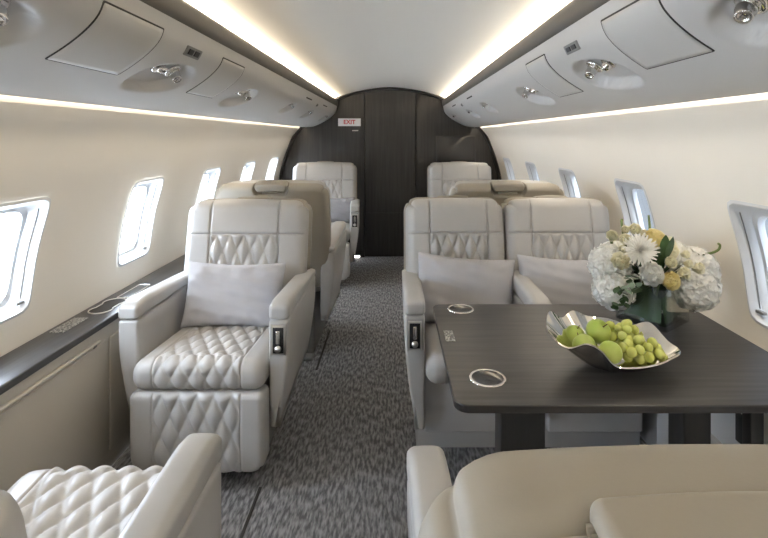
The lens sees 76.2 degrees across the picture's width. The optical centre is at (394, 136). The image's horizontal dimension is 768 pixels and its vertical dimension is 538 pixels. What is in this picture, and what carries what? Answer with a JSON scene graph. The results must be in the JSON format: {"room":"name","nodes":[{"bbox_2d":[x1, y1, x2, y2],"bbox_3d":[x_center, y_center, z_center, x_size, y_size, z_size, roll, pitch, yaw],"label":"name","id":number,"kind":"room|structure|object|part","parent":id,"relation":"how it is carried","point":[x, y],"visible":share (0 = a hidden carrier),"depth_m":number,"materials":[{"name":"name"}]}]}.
{"room":"aircraft cabin","nodes":[
{"label":"aircraft cabin","id":0,"kind":"room"},
{"bbox_2d":[0,95,299,356],"bbox_3d":[-0.982,0.507,1.575,0.665,1.705,7.950,0,0,0],"label":"wall","id":1,"kind":"structure","parent":0,"point":[88,159],"depth_m":2.03,"materials":[{"name":"beige plastic"}]},
{"bbox_2d":[0,0,10,26],"bbox_3d":[-0.738,-0.232,0.897,0.055,0.063,0.066,0,0,-31],"label":"reading lamp","id":2,"kind":"object","parent":1,"relation":"attached to","point":[4,4],"visible":1,"depth_m":0.89,"materials":[{"name":"silver metal"}]},
{"bbox_2d":[0,197,50,324],"bbox_3d":[-1.300,0.415,1.600,0.161,0.414,0.316,0,0,0],"label":"window","id":3,"kind":"structure","parent":1,"relation":"in","point":[31,215],"depth_m":1.73,"materials":[{"name":"grey plastic"}]},
{"bbox_2d":[0,318,129,490],"bbox_3d":[-1.176,1.060,2.815,0.048,0.600,5.430,0,0,0],"label":"wainscot","id":4,"kind":"structure","parent":1,"relation":"attached to","point":[72,411],"depth_m":1.75,"materials":[{"name":"beige plastic"}]},
{"bbox_3d":[-1.163,0.804,1.475,0.019,0.012,0.910,0,0,0],"label":"finger rail","id":5,"kind":"part","parent":4,"relation":"part of","materials":[{"name":"beige plastic"}]},
{"bbox_3d":[-1.164,1.048,2.480,0.012,0.465,0.960,0,0,0],"label":"stowage lid","id":6,"kind":"part","parent":4,"relation":"part of","materials":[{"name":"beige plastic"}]},
{"bbox_2d":[0,254,184,394],"bbox_3d":[-1.232,0.744,2.815,0.160,0.028,5.430,0,0,0],"label":"ledge","id":7,"kind":"object","parent":1,"relation":"attached to","point":[20,363],"visible":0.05,"depth_m":1.76,"materials":[{"name":"brown wood"}]},
{"bbox_2d":[48,318,87,332],"bbox_3d":[-1.262,0.729,1.900,0.056,0.002,0.150,0,0,0],"label":"plaque","id":8,"kind":"object","parent":7,"relation":"on","point":[73,322],"visible":1,"depth_m":1.89,"materials":[{"name":"grey metal"}]},
{"bbox_2d":[88,298,125,313],"bbox_3d":[-1.238,0.729,2.115,0.096,0.006,0.195,0,0,0],"label":"cup holder","id":9,"kind":"object","parent":7,"relation":"on","point":[108,305],"visible":0.89,"depth_m":2.11,"materials":[{"name":"silver metal"}]},
{"bbox_2d":[117,284,150,297],"bbox_3d":[-1.232,0.729,2.320,0.059,0.004,0.205,0,0,0],"label":"socket","id":10,"kind":"object","parent":7,"relation":"on","point":[138,288],"visible":0.98,"depth_m":2.31,"materials":[{"name":"silver metal"}]},
{"bbox_2d":[45,0,163,74],"bbox_3d":[-0.725,-0.243,1.253,0.138,0.136,0.294,0,0,0],"label":"access panel","id":11,"kind":"object","parent":1,"relation":"attached to","point":[117,38],"visible":1,"depth_m":1.23,"materials":[{"name":"grey plastic"}]},
{"bbox_2d":[117,177,163,266],"bbox_3d":[-1.300,0.415,2.458,0.161,0.414,0.316,0,0,0],"label":"window","id":12,"kind":"structure","parent":1,"relation":"in","point":[139,246],"depth_m":2.58,"materials":[{"name":"grey plastic"}]},
{"bbox_2d":[150,65,167,73],"bbox_3d":[-0.762,-0.224,1.580,0.046,0.039,0.049,0,0,27],"label":"air nozzle","id":13,"kind":"object","parent":1,"relation":"attached to","point":[162,69],"visible":0.8,"depth_m":1.57,"materials":[{"name":"silver metal"}]},
{"bbox_2d":[0,0,336,126],"bbox_3d":[-0.830,-0.234,1.575,0.363,0.252,7.950,0,0,0],"label":"panel","id":14,"kind":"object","parent":1,"relation":"attached to","point":[34,30],"depth_m":1.49,"materials":[{"name":"grey plastic"}]},
{"bbox_2d":[164,65,181,82],"bbox_3d":[-0.760,-0.216,1.678,0.056,0.063,0.065,0,0,-27],"label":"reading lamp","id":15,"kind":"object","parent":1,"relation":"attached to","point":[173,72],"visible":0.99,"depth_m":1.66,"materials":[{"name":"silver metal"}]},
{"bbox_2d":[183,45,201,59],"bbox_3d":[-0.670,-0.280,1.625,0.024,0.033,0.116,0,0,0],"label":"switch plate","id":16,"kind":"object","parent":1,"relation":"attached to","point":[191,52],"visible":1,"depth_m":1.61,"materials":[{"name":"grey plastic"}]},
{"bbox_2d":[196,167,220,202],"bbox_3d":[-1.300,0.415,3.316,0.161,0.414,0.316,0,0,0],"label":"window","id":17,"kind":"structure","parent":1,"relation":"in","point":[212,175],"depth_m":3.45,"materials":[{"name":"white glass"}]},
{"bbox_2d":[186,57,244,97],"bbox_3d":[-0.731,-0.239,2.017,0.147,0.138,0.276,0,0,0],"label":"access panel","id":18,"kind":"object","parent":1,"relation":"attached to","point":[228,72],"visible":1,"depth_m":2.00,"materials":[{"name":"grey plastic"}]},
{"bbox_2d":[140,0,337,105],"bbox_3d":[-0.645,-0.379,1.575,0.021,0.078,7.950,0,0,0],"label":"trim","id":19,"kind":"structure","parent":1,"relation":"attached to","point":[181,11],"depth_m":1.85,"materials":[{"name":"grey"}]},
{"bbox_2d":[240,89,250,100],"bbox_3d":[-0.760,-0.216,2.493,0.056,0.063,0.065,0,0,-27],"label":"reading lamp","id":20,"kind":"object","parent":1,"relation":"attached to","point":[246,95],"visible":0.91,"depth_m":2.48,"materials":[{"name":"silver metal"}]},
{"bbox_2d":[240,161,255,180],"bbox_3d":[-1.300,0.415,4.174,0.161,0.414,0.316,0,0,0],"label":"window","id":21,"kind":"structure","parent":1,"relation":"in","point":[248,169],"depth_m":4.30,"materials":[{"name":"white glass"}]},
{"bbox_2d":[266,157,278,179],"bbox_3d":[-1.300,0.415,5.032,0.161,0.414,0.316,0,0,0],"label":"window","id":22,"kind":"structure","parent":1,"relation":"in","point":[271,170],"depth_m":5.17,"materials":[{"name":"white glass"}]},
{"bbox_2d":[184,0,571,97],"bbox_3d":[-0.050,-0.453,1.575,1.440,0.205,7.950,0,0,0],"label":"ceiling","id":23,"kind":"structure","parent":0,"point":[341,47],"depth_m":2.41,"materials":[{"name":"white"}]},
{"bbox_2d":[112,256,646,537],"bbox_3d":[-0.025,1.360,1.575,2.550,0.001,8.150,0,0,0],"label":"floor","id":24,"kind":"structure","parent":0,"point":[335,465],"depth_m":2.18,"materials":[{"name":"carpet"}]},
{"bbox_2d":[0,433,221,537],"bbox_3d":[-0.707,0.838,0.827,0.707,1.044,1.024,0,0,0],"label":"seat","id":25,"kind":"object","parent":24,"relation":"on","point":[181,498],"visible":1,"depth_m":1.07,"materials":[{"name":"leather"}]},
{"bbox_3d":[-0.666,0.625,0.510,0.610,0.618,0.149,0,12,0],"label":"backrest","id":26,"kind":"part","parent":25,"relation":"part of","materials":[{"name":"leather"}]},
{"bbox_2d":[7,465,162,537],"bbox_3d":[-0.722,0.929,1.016,0.512,0.162,0.569,0,0,0],"label":"cushion","id":27,"kind":"object","parent":25,"relation":"on","point":[79,501],"depth_m":1.16,"materials":[{"name":"leather"}]},
{"bbox_3d":[-0.425,0.685,0.775,0.082,0.070,0.660,0,0,0],"label":"armrest","id":28,"kind":"part","parent":25,"relation":"part of","materials":[{"name":"leather"}]},
{"bbox_2d":[118,196,314,472],"bbox_3d":[-0.752,0.838,2.261,0.676,1.044,0.829,0,0,0],"label":"seat","id":29,"kind":"object","parent":24,"relation":"on","point":[236,383],"visible":0.84,"depth_m":1.94,"materials":[{"name":"leather"}]},
{"bbox_3d":[-1.049,0.685,2.250,0.082,0.070,0.660,0,0,0],"label":"armrest","id":30,"kind":"part","parent":29,"relation":"part of","materials":[{"name":"leather"}]},
{"bbox_2d":[133,325,269,388],"bbox_3d":[-0.752,0.923,2.134,0.512,0.162,0.569,0,0,0],"label":"cushion","id":31,"kind":"object","parent":29,"relation":"on","point":[219,356],"depth_m":1.89,"materials":[{"name":"leather"}]},
{"bbox_2d":[180,261,285,327],"bbox_3d":[-0.752,0.740,2.300,0.472,0.295,0.167,0,0,-2],"label":"pillow","id":32,"kind":"object","parent":29,"relation":"on","point":[217,294],"visible":0.95,"depth_m":2.25,"materials":[{"name":"fabric"}]},
{"bbox_3d":[-0.752,0.625,2.480,0.610,0.618,0.149,0,-12,0],"label":"backrest","id":33,"kind":"part","parent":29,"relation":"part of","materials":[{"name":"leather"}]},
{"bbox_3d":[-0.455,0.782,1.911,0.016,0.052,0.010,0,0,0],"label":"lever","id":34,"kind":"part","parent":29,"relation":"part of","materials":[{"name":"silver metal"}]},
{"bbox_3d":[-0.455,0.685,2.250,0.082,0.070,0.660,0,0,0],"label":"armrest","id":35,"kind":"part","parent":29,"relation":"part of","materials":[{"name":"leather"}]},
{"bbox_2d":[239,487,261,537],"bbox_3d":[-0.520,1.358,1.325,0.012,0.004,1.150,0,0,0],"label":"floor strip","id":36,"kind":"object","parent":24,"relation":"on","point":[259,488],"visible":1,"depth_m":1.76,"materials":[{"name":"grey metal"}]},
{"bbox_2d":[215,180,345,360],"bbox_3d":[-0.712,0.807,3.239,0.717,1.107,0.879,0,0,0],"label":"seat","id":37,"kind":"object","parent":24,"relation":"on","point":[328,247],"visible":0.39,"depth_m":2.89,"materials":[{"name":"leather"}]},
{"bbox_3d":[-0.712,0.324,2.835,0.110,0.013,0.008,0,12,0],"label":"pull handle","id":38,"kind":"part","parent":37,"relation":"part of","materials":[{"name":"beige leather"}]},
{"bbox_3d":[-0.712,0.581,3.006,0.647,0.655,0.158,0,12,0],"label":"backrest","id":39,"kind":"part","parent":37,"relation":"part of","materials":[{"name":"leather"}]},
{"bbox_3d":[-0.712,1.348,3.218,0.424,0.023,0.509,0,0,0],"label":"plate","id":40,"kind":"part","parent":37,"relation":"part of","materials":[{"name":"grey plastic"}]},
{"bbox_3d":[-0.397,0.645,3.250,0.087,0.075,0.700,0,0,0],"label":"armrest","id":41,"kind":"part","parent":37,"relation":"part of","materials":[{"name":"leather"}]},
{"bbox_2d":[316,330,329,369],"bbox_3d":[-0.455,1.358,3.150,0.012,0.004,0.580,0,0,0],"label":"floor strip","id":42,"kind":"object","parent":24,"relation":"on","point":[329,330],"visible":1,"depth_m":3.11,"materials":[{"name":"grey metal"}]},
{"bbox_2d":[293,161,359,282],"bbox_3d":[-0.700,0.807,4.780,0.717,1.107,0.879,0,0,-4],"label":"seat","id":43,"kind":"object","parent":24,"relation":"on","point":[340,178],"visible":0.38,"depth_m":4.97,"materials":[{"name":"leather"}]},
{"bbox_3d":[-0.716,0.581,5.012,0.647,0.655,0.158,0,-12,-4],"label":"backrest","id":44,"kind":"part","parent":43,"relation":"part of","materials":[{"name":"leather"}]},
{"bbox_2d":[331,222,349,241],"bbox_3d":[-0.691,0.897,4.646,0.543,0.172,0.603,0,0,-4],"label":"cushion","id":45,"kind":"object","parent":43,"relation":"on","point":[347,230],"depth_m":4.41,"materials":[{"name":"leather"}]},
{"bbox_2d":[330,197,354,222],"bbox_3d":[-0.575,0.735,4.900,0.361,0.262,0.149,0,0,-3],"label":"pillow","id":46,"kind":"object","parent":43,"relation":"on","point":[340,207],"visible":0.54,"depth_m":4.85,"materials":[{"name":"grey fabric"}]},
{"bbox_3d":[-0.385,0.645,4.791,0.087,0.075,0.700,0,0,-4],"label":"armrest","id":47,"kind":"part","parent":43,"relation":"part of","materials":[{"name":"leather"}]},
{"bbox_2d":[427,161,490,196],"bbox_3d":[0.663,0.807,4.781,0.717,1.107,0.879,0,0,2],"label":"seat","id":48,"kind":"object","parent":24,"relation":"on","point":[441,176],"visible":0.27,"depth_m":4.99,"materials":[{"name":"leather"}]},
{"bbox_2d":[402,195,550,446],"bbox_3d":[0.340,0.837,2.307,0.601,1.047,0.786,0,0,0],"label":"seat","id":49,"kind":"object","parent":24,"relation":"on","point":[455,226],"visible":0.46,"depth_m":2.15,"materials":[{"name":"leather"}]},
{"bbox_3d":[0.082,0.683,2.260,0.085,0.070,0.600,0,0,0],"label":"armrest","id":50,"kind":"part","parent":49,"relation":"part of","materials":[{"name":"leather"}]},
{"bbox_3d":[0.082,0.780,1.950,0.016,0.052,0.010,0,0,0],"label":"lever","id":51,"kind":"part","parent":49,"relation":"part of","materials":[{"name":"silver metal"}]},
{"bbox_2d":[425,323,448,383],"bbox_3d":[0.342,0.935,2.199,0.432,0.162,0.569,0,0,0],"label":"cushion","id":52,"kind":"object","parent":49,"relation":"on","point":[435,370],"depth_m":1.96,"materials":[{"name":"leather"}]},
{"bbox_3d":[0.312,0.623,2.514,0.508,0.618,0.149,0,-10,0],"label":"backrest","id":53,"kind":"part","parent":49,"relation":"part of","materials":[{"name":"leather"}]},
{"bbox_3d":[0.342,1.114,2.090,0.433,0.258,0.060,0,0,0],"label":"panel","id":54,"kind":"part","parent":49,"relation":"part of","materials":[{"name":"grey leather"}]},
{"bbox_2d":[418,252,514,322],"bbox_3d":[0.335,0.732,2.331,0.492,0.351,0.165,0,0,3],"label":"pillow","id":55,"kind":"object","parent":49,"relation":"on","point":[444,280],"visible":0.62,"depth_m":2.29,"materials":[{"name":"fabric"}]},
{"bbox_3d":[0.600,0.695,2.195,0.080,0.077,0.470,0,0,0],"label":"armrest","id":56,"kind":"part","parent":49,"relation":"part of","materials":[{"name":"leather"}]},
{"bbox_2d":[449,180,563,204],"bbox_3d":[0.655,0.807,3.239,0.717,1.107,0.879,0,0,0],"label":"seat","id":57,"kind":"object","parent":24,"relation":"on","point":[498,190],"visible":0.09,"depth_m":2.81,"materials":[{"name":"leather"}]},
{"bbox_3d":[0.655,0.581,3.006,0.647,0.655,0.158,0,12,0],"label":"backrest","id":58,"kind":"part","parent":57,"relation":"part of","materials":[{"name":"leather"}]},
{"bbox_3d":[0.655,0.324,2.835,0.110,0.013,0.008,0,12,0],"label":"pull handle","id":59,"kind":"part","parent":57,"relation":"part of","materials":[{"name":"beige leather"}]},
{"bbox_2d":[500,195,641,446],"bbox_3d":[0.842,0.837,2.307,0.556,1.047,0.786,0,0,0],"label":"seat","id":60,"kind":"object","parent":24,"relation":"on","point":[546,226],"visible":0.38,"depth_m":2.47,"materials":[{"name":"leather"}]},
{"bbox_3d":[0.842,0.623,2.514,0.540,0.618,0.149,0,-10,0],"label":"backrest","id":61,"kind":"part","parent":60,"relation":"part of","materials":[{"name":"leather"}]},
{"bbox_2d":[517,254,598,303],"bbox_3d":[0.835,0.735,2.341,0.510,0.335,0.168,0,0,1],"label":"pillow","id":62,"kind":"object","parent":60,"relation":"on","point":[561,281],"visible":0.45,"depth_m":2.30,"materials":[{"name":"fabric"}]},
{"bbox_3d":[0.845,1.114,2.090,0.400,0.258,0.060,0,0,0],"label":"panel","id":63,"kind":"part","parent":60,"relation":"part of","materials":[{"name":"grey leather"}]},
{"bbox_2d":[407,444,767,537],"bbox_3d":[0.336,0.829,0.725,0.652,1.061,0.773,0,0,-2],"label":"seat","id":64,"kind":"object","parent":24,"relation":"on","point":[662,490],"visible":1,"depth_m":0.45,"materials":[{"name":"leather"}]},
{"bbox_3d":[0.075,0.680,0.767,0.080,0.077,0.580,0,0,-2],"label":"armrest","id":65,"kind":"part","parent":64,"relation":"part of","materials":[{"name":"leather"}]},
{"bbox_2d":[433,304,767,452],"bbox_3d":[0.630,1.000,1.523,0.970,0.720,0.710,0,0,0],"label":"table","id":66,"kind":"object","parent":24,"relation":"on","point":[717,369],"visible":0.66,"depth_m":1.38,"materials":[{"name":"brown wood"}]},
{"bbox_2d":[443,330,454,340],"bbox_3d":[0.176,0.638,1.575,0.030,0.004,0.084,0,0,0],"label":"control panel","id":67,"kind":"object","parent":66,"relation":"attached to","point":[449,336],"visible":1,"depth_m":1.57,"materials":[{"name":"silver metal"}]},
{"bbox_2d":[447,304,473,313],"bbox_3d":[0.246,0.638,1.822,0.098,0.003,0.098,0,0,0],"label":"cup holder","id":68,"kind":"object","parent":66,"relation":"on","point":[455,308],"visible":1,"depth_m":1.82,"materials":[{"name":"silver metal"}]},
{"bbox_2d":[469,369,506,387],"bbox_3d":[0.247,0.638,1.300,0.098,0.003,0.098,0,0,0],"label":"cup holder","id":69,"kind":"object","parent":66,"relation":"on","point":[490,378],"visible":1,"depth_m":1.30,"materials":[{"name":"silver metal"}]},
{"bbox_2d":[546,311,680,372],"bbox_3d":[0.599,0.577,1.376,0.342,0.122,0.254,0,0,0],"label":"fruit bowl","id":70,"kind":"object","parent":66,"relation":"on","point":[556,326],"visible":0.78,"depth_m":1.36,"materials":[{"name":"silver metal"}]},
{"bbox_2d":[566,325,584,341],"bbox_3d":[0.526,0.574,1.428,0.057,0.056,0.057,0,0,27],"label":"apple","id":71,"kind":"object","parent":70,"relation":"in","point":[571,331],"visible":0.66,"depth_m":1.41,"materials":[{"name":"green food"}]},
{"bbox_2d":[572,332,595,346],"bbox_3d":[0.526,0.579,1.361,0.061,0.061,0.062,0,0,23],"label":"apple","id":72,"kind":"object","parent":70,"relation":"in","point":[580,339],"visible":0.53,"depth_m":1.35,"materials":[{"name":"green food"}]},
{"bbox_2d":[586,319,610,343],"bbox_3d":[0.584,0.556,1.403,0.068,0.066,0.068,0,0,13],"label":"apple","id":73,"kind":"object","parent":70,"relation":"in","point":[599,330],"visible":0.9,"depth_m":1.38,"materials":[{"name":"green food"}]},
{"bbox_2d":[599,340,622,363],"bbox_3d":[0.585,0.583,1.327,0.059,0.060,0.059,0,0,6],"label":"apple","id":74,"kind":"object","parent":70,"relation":"in","point":[612,350],"visible":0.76,"depth_m":1.31,"materials":[{"name":"green food"}]},
{"bbox_2d":[606,319,644,344],"bbox_3d":[0.657,0.567,1.409,0.102,0.087,0.093,0,0,0],"label":"grape bunch","id":75,"kind":"object","parent":70,"relation":"in","point":[619,332],"visible":0.65,"depth_m":1.38,"materials":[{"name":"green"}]},
{"bbox_2d":[619,335,664,364],"bbox_3d":[0.674,0.583,1.348,0.130,0.068,0.084,0,0,0],"label":"grape bunch","id":76,"kind":"object","parent":70,"relation":"in","point":[640,350],"visible":0.95,"depth_m":1.33,"materials":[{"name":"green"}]},
{"bbox_2d":[616,285,688,332],"bbox_3d":[0.905,0.573,1.722,0.176,0.135,0.176,0,0,-37],"label":"vase","id":77,"kind":"object","parent":66,"relation":"on","point":[682,318],"visible":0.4,"depth_m":1.67,"materials":[{"name":"clear glass"}]},
{"bbox_2d":[587,215,721,323],"bbox_3d":[0.912,0.448,1.732,0.476,0.346,0.325,0,0,-13],"label":"bouquet","id":78,"kind":"object","parent":77,"relation":"in","point":[662,262],"visible":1,"depth_m":1.65,"materials":[{"name":"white plant"}]},
{"bbox_2d":[282,92,497,256],"bbox_3d":[-0.050,0.417,5.580,2.530,1.886,0.060,0,0,0],"label":"wall","id":79,"kind":"structure","parent":0,"point":[325,141],"depth_m":5.55,"materials":[{"name":"brown wood"}]},
{"bbox_2d":[338,118,360,125],"bbox_3d":[-0.510,-0.167,5.546,0.256,0.088,0.008,0,0,0],"label":"exit sign","id":80,"kind":"object","parent":79,"relation":"attached to","point":[341,121],"visible":1,"depth_m":5.54,"materials":[{"name":"white plastic"}]},
{"bbox_2d":[278,87,501,179],"bbox_3d":[-0.050,0.223,5.501,2.538,1.569,0.102,0,0,0],"label":"trim","id":81,"kind":"structure","parent":79,"relation":"attached to","point":[382,88],"depth_m":5.45,"materials":[{"name":"brown wood"}]},
{"bbox_2d":[436,136,475,161],"bbox_3d":[0.694,0.247,5.545,0.450,0.525,0.011,0,0,0],"label":"wall monitor","id":82,"kind":"object","parent":79,"relation":"attached to","point":[448,148],"visible":0.52,"depth_m":5.54,"materials":[{"name":"black glass"}]},
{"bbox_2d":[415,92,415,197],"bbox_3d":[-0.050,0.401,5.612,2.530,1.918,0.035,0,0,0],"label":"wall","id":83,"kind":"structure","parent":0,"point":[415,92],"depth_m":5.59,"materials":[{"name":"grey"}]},
{"bbox_2d":[365,89,414,255],"bbox_3d":[-0.049,0.395,5.578,0.573,1.906,0.044,0,0,0],"label":"door","id":84,"kind":"structure","parent":83,"relation":"in","point":[389,114],"depth_m":5.56,"materials":[{"name":"brown wood"}]},
{"bbox_3d":[-0.049,1.100,5.559,0.565,0.480,0.007,0,0,0],"label":"kick panel","id":85,"kind":"part","parent":84,"relation":"part of","materials":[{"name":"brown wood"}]},
{"bbox_2d":[480,93,767,351],"bbox_3d":[0.882,0.507,1.575,0.665,1.705,7.950,0,0,0],"label":"wall","id":86,"kind":"structure","parent":0,"point":[690,159],"depth_m":1.89,"materials":[{"name":"beige plastic"}]},
{"bbox_2d":[503,157,515,179],"bbox_3d":[1.200,0.415,4.930,0.161,0.414,0.316,0,0,0],"label":"window","id":87,"kind":"structure","parent":86,"relation":"in","point":[508,165],"depth_m":5.07,"materials":[{"name":"grey plastic"}]},
{"bbox_2d":[442,0,609,105],"bbox_3d":[0.545,-0.379,1.575,0.021,0.078,7.950,0,0,0],"label":"trim","id":88,"kind":"structure","parent":86,"relation":"attached to","point":[575,10],"depth_m":1.85,"materials":[{"name":"plastic"}]},
{"bbox_2d":[522,87,531,97],"bbox_3d":[0.656,-0.219,2.393,0.055,0.063,0.065,0,0,28],"label":"reading lamp","id":89,"kind":"object","parent":86,"relation":"attached to","point":[527,91],"visible":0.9,"depth_m":2.38,"materials":[{"name":"silver metal"}]},
{"bbox_2d":[525,161,539,180],"bbox_3d":[1.200,0.415,4.075,0.161,0.414,0.316,0,0,0],"label":"window","id":90,"kind":"structure","parent":86,"relation":"in","point":[531,168],"depth_m":4.21,"materials":[{"name":"grey plastic"}]},
{"bbox_2d":[526,54,583,96],"bbox_3d":[0.631,-0.240,1.952,0.150,0.142,0.266,0,0,0],"label":"access panel","id":91,"kind":"object","parent":86,"relation":"attached to","point":[539,68],"visible":1,"depth_m":1.94,"materials":[{"name":"grey plastic"}]},
{"bbox_2d":[558,168,580,196],"bbox_3d":[1.200,0.415,3.220,0.161,0.414,0.316,0,0,0],"label":"window","id":92,"kind":"structure","parent":86,"relation":"in","point":[567,176],"depth_m":3.35,"materials":[{"name":"grey plastic"}]},
{"bbox_2d":[563,40,580,54],"bbox_3d":[0.567,-0.285,1.562,0.020,0.030,0.112,0,0,0],"label":"switch plate","id":93,"kind":"object","parent":86,"relation":"attached to","point":[573,46],"visible":1,"depth_m":1.55,"materials":[{"name":"grey plastic"}]},
{"bbox_2d":[585,60,602,78],"bbox_3d":[0.654,-0.220,1.602,0.055,0.063,0.065,0,0,28],"label":"reading lamp","id":94,"kind":"object","parent":86,"relation":"attached to","point":[593,67],"visible":1,"depth_m":1.59,"materials":[{"name":"silver metal"}]},
{"bbox_2d":[443,0,767,126],"bbox_3d":[0.730,-0.234,1.575,0.363,0.252,7.950,0,0,0],"label":"panel","id":95,"kind":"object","parent":86,"relation":"attached to","point":[738,64],"depth_m":1.44,"materials":[{"name":"grey plastic"}]},
{"bbox_2d":[600,60,615,70],"bbox_3d":[0.656,-0.224,1.505,0.044,0.046,0.050,0,0,-6],"label":"air nozzle","id":96,"kind":"object","parent":86,"relation":"attached to","point":[606,65],"visible":0.81,"depth_m":1.50,"materials":[{"name":"silver metal"}]},
{"bbox_2d":[614,178,655,237],"bbox_3d":[1.200,0.415,2.365,0.161,0.414,0.316,0,0,0],"label":"window","id":97,"kind":"structure","parent":86,"relation":"in","point":[626,190],"depth_m":2.50,"materials":[{"name":"grey plastic"}]},
{"bbox_2d":[601,0,714,68],"bbox_3d":[0.620,-0.249,1.181,0.128,0.134,0.284,0,0,0],"label":"access panel","id":98,"kind":"object","parent":86,"relation":"attached to","point":[643,31],"visible":1,"depth_m":1.16,"materials":[{"name":"grey plastic"}]},
{"bbox_2d":[640,413,767,444],"bbox_3d":[1.133,1.048,2.965,0.185,0.625,5.130,0,0,0],"label":"wainscot","id":99,"kind":"structure","parent":86,"relation":"attached to","point":[726,428],"depth_m":1.70,"materials":[{"name":"grey"}]},
{"bbox_2d":[735,413,741,443],"bbox_3d":[1.113,0.938,1.565,0.010,0.095,0.060,0,0,0],"label":"outlet","id":100,"kind":"object","parent":99,"relation":"attached to","point":[738,416],"depth_m":1.58,"materials":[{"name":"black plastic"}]},
{"bbox_2d":[727,200,767,328],"bbox_3d":[1.200,0.415,1.510,0.161,0.414,0.316,0,0,0],"label":"window","id":101,"kind":"structure","parent":86,"relation":"in","point":[748,220],"depth_m":1.64,"materials":[{"name":"grey plastic"}]},
{"bbox_2d":[733,0,767,23],"bbox_3d":[0.638,-0.232,0.877,0.055,0.063,0.066,0,0,31],"label":"reading lamp","id":102,"kind":"object","parent":86,"relation":"attached to","point":[745,11],"visible":1,"depth_m":0.86,"materials":[{"name":"silver metal"}]}
]}

